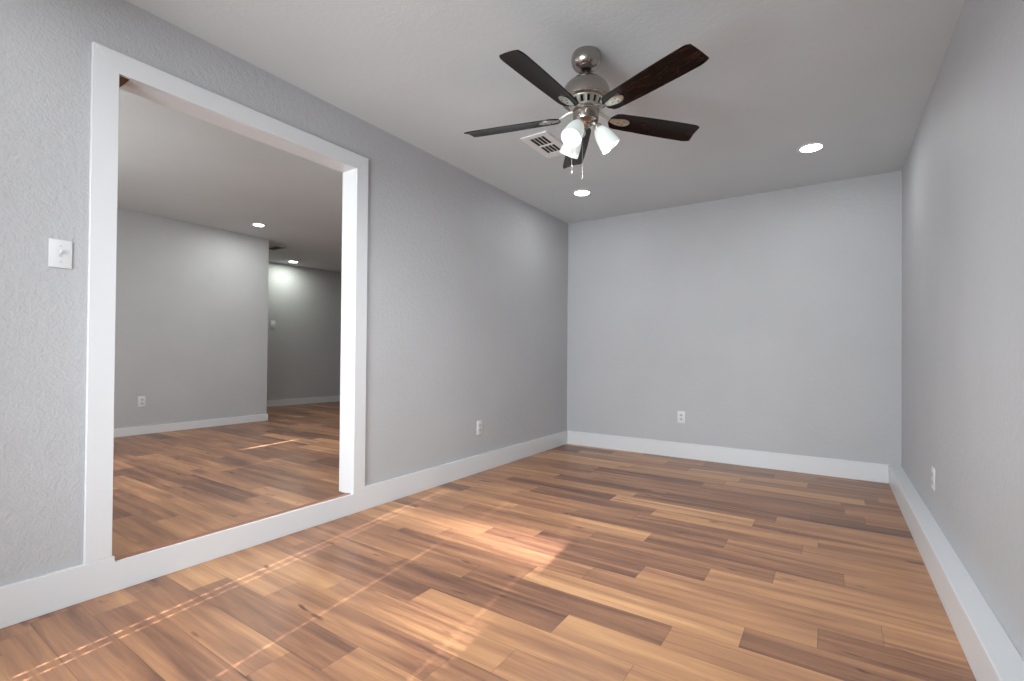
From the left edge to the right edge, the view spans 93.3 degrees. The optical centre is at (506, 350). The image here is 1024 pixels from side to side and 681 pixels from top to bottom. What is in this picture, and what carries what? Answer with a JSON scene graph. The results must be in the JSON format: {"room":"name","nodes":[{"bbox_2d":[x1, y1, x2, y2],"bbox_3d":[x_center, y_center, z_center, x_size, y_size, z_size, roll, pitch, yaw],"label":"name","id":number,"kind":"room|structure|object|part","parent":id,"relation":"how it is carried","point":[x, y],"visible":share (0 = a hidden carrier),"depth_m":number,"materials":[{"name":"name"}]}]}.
{"room":"empty living room","nodes":[
{"label":"empty living room","id":0,"kind":"room"},
{"bbox_2d":[114,208,268,428],"bbox_3d":[-4.266,-0.236,4.584,0.120,2.440,4.055,0,-1,34],"label":"wall","id":1,"kind":"structure","parent":0,"point":[191,329],"depth_m":5.45,"materials":[{"name":"grey paint"}]},
{"bbox_2d":[138,396,145,406],"bbox_3d":[-3.846,0.542,5.094,0.008,0.112,0.068,0,-1,34],"label":"electrical outlet","id":2,"kind":"object","parent":1,"relation":"attached to","point":[141,399],"visible":1,"depth_m":5.09,"materials":[{"name":"white plastic"}]},
{"bbox_2d":[114,414,267,437],"bbox_3d":[-4.216,0.839,4.543,0.014,0.085,4.069,0,-1,34],"label":"baseboard","id":3,"kind":"structure","parent":1,"relation":"attached to","point":[131,431],"depth_m":5.44,"materials":[{"name":"white wood"}]},
{"bbox_2d":[112,401,343,556],"bbox_3d":[-2.435,0.905,5.494,5.200,0.001,7.640,0,-1,34],"label":"floor","id":4,"kind":"structure","parent":0,"point":[170,486],"depth_m":3.48,"materials":[{"name":"laminate"}]},
{"bbox_2d":[0,0,567,585],"bbox_3d":[-0.279,-0.205,4.053,0.120,2.440,7.640,0,-1,34],"label":"wall","id":5,"kind":"structure","parent":0,"point":[467,279],"depth_m":2.58,"materials":[{"name":"grey paint"}]},
{"bbox_2d":[48,238,71,268],"bbox_3d":[-1.693,-0.366,1.836,0.021,0.107,0.068,0,-1,34],"label":"light switch","id":6,"kind":"object","parent":5,"relation":"attached to","point":[60,251],"visible":1,"depth_m":1.83,"materials":[{"name":"white plastic"}]},
{"bbox_2d":[119,75,129,87],"bbox_3d":[-1.643,-1.143,2.032,0.121,0.015,0.060,0,-1,34],"label":"trim","id":7,"kind":"structure","parent":5,"relation":"attached to","point":[122,80],"depth_m":2.03,"materials":[{"name":"brown wood"}]},
{"bbox_2d":[83,41,367,563],"bbox_3d":[-1.266,-0.182,2.470,0.018,2.060,1.367,0,-1,34],"label":"trim","id":8,"kind":"structure","parent":5,"relation":"attached to","point":[107,64],"depth_m":1.95,"materials":[{"name":"white wood"}]},
{"bbox_2d":[115,493,350,560],"bbox_3d":[-1.306,0.886,2.481,0.056,0.027,1.201,0,-1,34],"label":"trim","id":9,"kind":"structure","parent":5,"relation":"attached to","point":[344,494],"depth_m":2.35,"materials":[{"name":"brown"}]},
{"bbox_2d":[119,80,354,492],"bbox_3d":[-1.324,-0.133,2.508,0.121,2.021,1.229,0,-1,34],"label":"trim","id":10,"kind":"structure","parent":5,"relation":"attached to","point":[348,198],"depth_m":2.98,"materials":[{"name":"white wood"}]},
{"bbox_2d":[0,430,567,628],"bbox_3d":[-0.848,0.929,3.094,0.018,0.145,5.440,0,-1,34],"label":"baseboard","id":11,"kind":"structure","parent":5,"relation":"attached to","point":[20,601],"depth_m":2.29,"materials":[{"name":"white wood"}]},
{"bbox_2d":[477,420,482,434],"bbox_3d":[-0.223,0.645,4.027,0.008,0.117,0.074,0,-1,34],"label":"electrical outlet","id":12,"kind":"object","parent":5,"relation":"attached to","point":[480,422],"visible":1,"depth_m":4.02,"materials":[{"name":"white plastic"}]},
{"bbox_2d":[267,262,341,400],"bbox_3d":[-3.304,-0.193,8.544,0.400,2.440,3.585,0,-1,34],"label":"wall","id":13,"kind":"structure","parent":0,"point":[304,345],"depth_m":8.24,"materials":[{"name":"grey paint"}]},
{"bbox_2d":[270,321,274,328],"bbox_3d":[-3.783,-0.414,7.829,0.021,0.128,0.078,0,-1,39],"label":"light switch","id":14,"kind":"object","parent":13,"relation":"attached to","point":[272,323],"visible":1,"depth_m":7.83,"materials":[{"name":"white plastic"}]},
{"bbox_2d":[267,396,339,406],"bbox_3d":[-3.257,0.874,8.496,0.016,0.100,3.596,0,-1,39],"label":"baseboard","id":15,"kind":"structure","parent":13,"relation":"attached to","point":[270,403],"depth_m":8.22,"materials":[{"name":"white wood"}]},
{"bbox_2d":[0,444,975,680],"bbox_3d":[0.339,1.006,2.291,2.884,0.001,5.440,0,-1,34],"label":"floor","id":16,"kind":"structure","parent":0,"point":[567,562],"depth_m":1.98,"materials":[{"name":"laminate"}]},
{"bbox_2d":[117,0,964,272],"bbox_3d":[-1.170,-1.474,4.673,8.304,0.107,7.880,0,-1,34],"label":"ceiling","id":17,"kind":"structure","parent":0,"point":[857,78],"depth_m":2.75,"materials":[{"name":"grey paint"}]},
{"bbox_2d":[252,223,265,226],"bbox_3d":[-2.835,-1.428,5.526,0.148,0.014,0.148,0,-1,34],"label":"recessed light","id":18,"kind":"object","parent":17,"relation":"in","point":[254,224],"visible":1,"depth_m":5.50,"materials":[{"name":"white plastic"}]},
{"bbox_2d":[269,246,284,250],"bbox_3d":[-3.236,-1.424,6.745,0.300,0.008,0.170,0,-1,34],"label":"ceiling vent","id":19,"kind":"object","parent":17,"relation":"in","point":[274,248],"visible":0.79,"depth_m":6.75,"materials":[{"name":"beige"}]},
{"bbox_2d":[520,131,563,157],"bbox_3d":[0.282,-1.422,3.357,0.205,0.008,0.385,0,-1,34],"label":"ceiling vent","id":20,"kind":"object","parent":17,"relation":"in","point":[546,144],"visible":0.81,"depth_m":3.32,"materials":[{"name":"white metal"}]},
{"bbox_2d":[573,189,590,195],"bbox_3d":[0.678,-1.407,4.334,0.168,0.014,0.168,0,-1,34],"label":"recessed light","id":21,"kind":"object","parent":17,"relation":"in","point":[582,192],"visible":1,"depth_m":4.31,"materials":[{"name":"white plastic"}]},
{"bbox_2d":[464,44,708,178],"bbox_3d":[0.359,-1.131,2.305,1.202,0.607,1.167,0,-1,34],"label":"ceiling fan","id":22,"kind":"object","parent":17,"relation":"hanging from","point":[586,93],"visible":1,"depth_m":2.26,"materials":[{"name":"brown wood"}]},
{"bbox_3d":[0.031,-1.134,2.464,0.495,0.010,0.122,0,13,20],"label":"blade","id":23,"kind":"part","parent":22,"relation":"part of","materials":[{"name":"brown wood"}]},
{"bbox_3d":[0.155,-1.137,2.041,0.122,0.010,0.495,16,9,37],"label":"blade","id":24,"kind":"part","parent":22,"relation":"part of","materials":[{"name":"brown wood"}]},
{"bbox_3d":[0.245,-1.143,2.385,0.175,0.035,0.047,0,12,20],"label":"blade arm","id":25,"kind":"part","parent":22,"relation":"part of","materials":[{"name":"silver metal"}]},
{"bbox_3d":[0.296,-1.144,2.220,0.047,0.035,0.175,16,9,37],"label":"blade arm","id":26,"kind":"part","parent":22,"relation":"part of","materials":[{"name":"silver metal"}]},
{"bbox_3d":[0.326,-1.021,2.423,0.099,0.130,0.122,1,-1,-34],"label":"lamp shade","id":27,"kind":"part","parent":22,"relation":"part of","materials":[{"name":"white glass"}]},
{"bbox_3d":[0.314,-1.022,2.260,0.099,0.130,0.122,0,-1,42],"label":"lamp shade","id":28,"kind":"part","parent":22,"relation":"part of","materials":[{"name":"white glass"}]},
{"bbox_3d":[0.320,-1.031,2.267,0.062,0.091,0.079,0,-1,42],"label":"bulb","id":29,"kind":"part","parent":22,"relation":"part of","materials":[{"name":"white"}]},
{"bbox_3d":[0.395,-1.129,2.713,0.122,0.010,0.495,-13,-1,1],"label":"blade","id":30,"kind":"part","parent":22,"relation":"part of","materials":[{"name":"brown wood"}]},
{"bbox_3d":[0.368,-0.959,2.337,0.002,0.253,0.002,0,-1,34],"label":"pull chain","id":31,"kind":"part","parent":22,"relation":"part of","materials":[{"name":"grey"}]},
{"bbox_2d":[568,92,602,111],"bbox_3d":[0.385,-1.181,2.338,0.183,0.044,0.183,0,-1,34],"label":"vent","id":32,"kind":"object","parent":22,"relation":"attached to","point":[592,100],"depth_m":2.27,"materials":[{"name":"silver metal"}]},
{"bbox_3d":[0.487,-1.020,2.337,0.122,0.130,0.099,1,0,0],"label":"lamp shade","id":33,"kind":"part","parent":22,"relation":"part of","materials":[{"name":"white glass"}]},
{"bbox_3d":[0.469,-1.143,2.217,0.047,0.035,0.175,16,-9,-33],"label":"blade arm","id":34,"kind":"part","parent":22,"relation":"part of","materials":[{"name":"silver metal"}]},
{"bbox_3d":[0.525,-1.141,2.382,0.175,0.035,0.047,1,-14,-16],"label":"blade arm","id":35,"kind":"part","parent":22,"relation":"part of","materials":[{"name":"silver metal"}]},
{"bbox_3d":[0.745,-1.128,2.444,0.495,0.010,0.122,1,-14,-16],"label":"blade","id":36,"kind":"part","parent":22,"relation":"part of","materials":[{"name":"brown wood"}]},
{"bbox_3d":[0.596,-1.133,2.028,0.122,0.010,0.495,16,-9,-33],"label":"blade","id":37,"kind":"part","parent":22,"relation":"part of","materials":[{"name":"brown wood"}]},
{"bbox_2d":[797,142,825,152],"bbox_3d":[2.119,-1.403,3.358,0.168,0.014,0.168,0,-1,34],"label":"recessed light","id":38,"kind":"object","parent":17,"relation":"in","point":[815,146],"visible":1,"depth_m":3.33,"materials":[{"name":"white plastic"}]},
{"bbox_2d":[567,170,901,465],"bbox_3d":[1.955,-0.181,4.571,3.004,2.440,0.120,0,-1,34],"label":"wall","id":39,"kind":"structure","parent":0,"point":[772,320],"depth_m":4.35,"materials":[{"name":"grey paint"}]},
{"bbox_2d":[677,411,684,422],"bbox_3d":[1.688,0.647,4.662,0.071,0.112,0.008,0,-1,34],"label":"electrical outlet","id":40,"kind":"object","parent":39,"relation":"attached to","point":[681,414],"visible":1,"depth_m":4.66,"materials":[{"name":"white plastic"}]},
{"bbox_2d":[567,431,888,482],"bbox_3d":[1.832,0.966,4.554,2.788,0.145,0.018,0,-1,34],"label":"baseboard","id":41,"kind":"structure","parent":39,"relation":"attached to","point":[874,472],"depth_m":4.35,"materials":[{"name":"white wood"}]},
{"bbox_2d":[901,0,1023,659],"bbox_3d":[1.594,-0.211,1.460,0.120,2.440,5.440,0,-1,34],"label":"wall","id":42,"kind":"structure","parent":0,"point":[963,169],"depth_m":1.84,"materials":[{"name":"grey paint"}]},
{"bbox_2d":[932,466,934,490],"bbox_3d":[2.241,0.674,2.537,0.008,0.115,0.074,0,-1,34],"label":"electrical outlet","id":43,"kind":"object","parent":42,"relation":"attached to","point":[933,468],"visible":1,"depth_m":2.52,"materials":[{"name":"white plastic"}]},
{"bbox_2d":[889,465,1023,680],"bbox_3d":[1.502,0.937,1.506,0.078,0.145,5.440,0,-1,34],"label":"baseboard","id":44,"kind":"structure","parent":42,"relation":"attached to","point":[990,653],"depth_m":1.75,"materials":[{"name":"white wood"}]}
]}

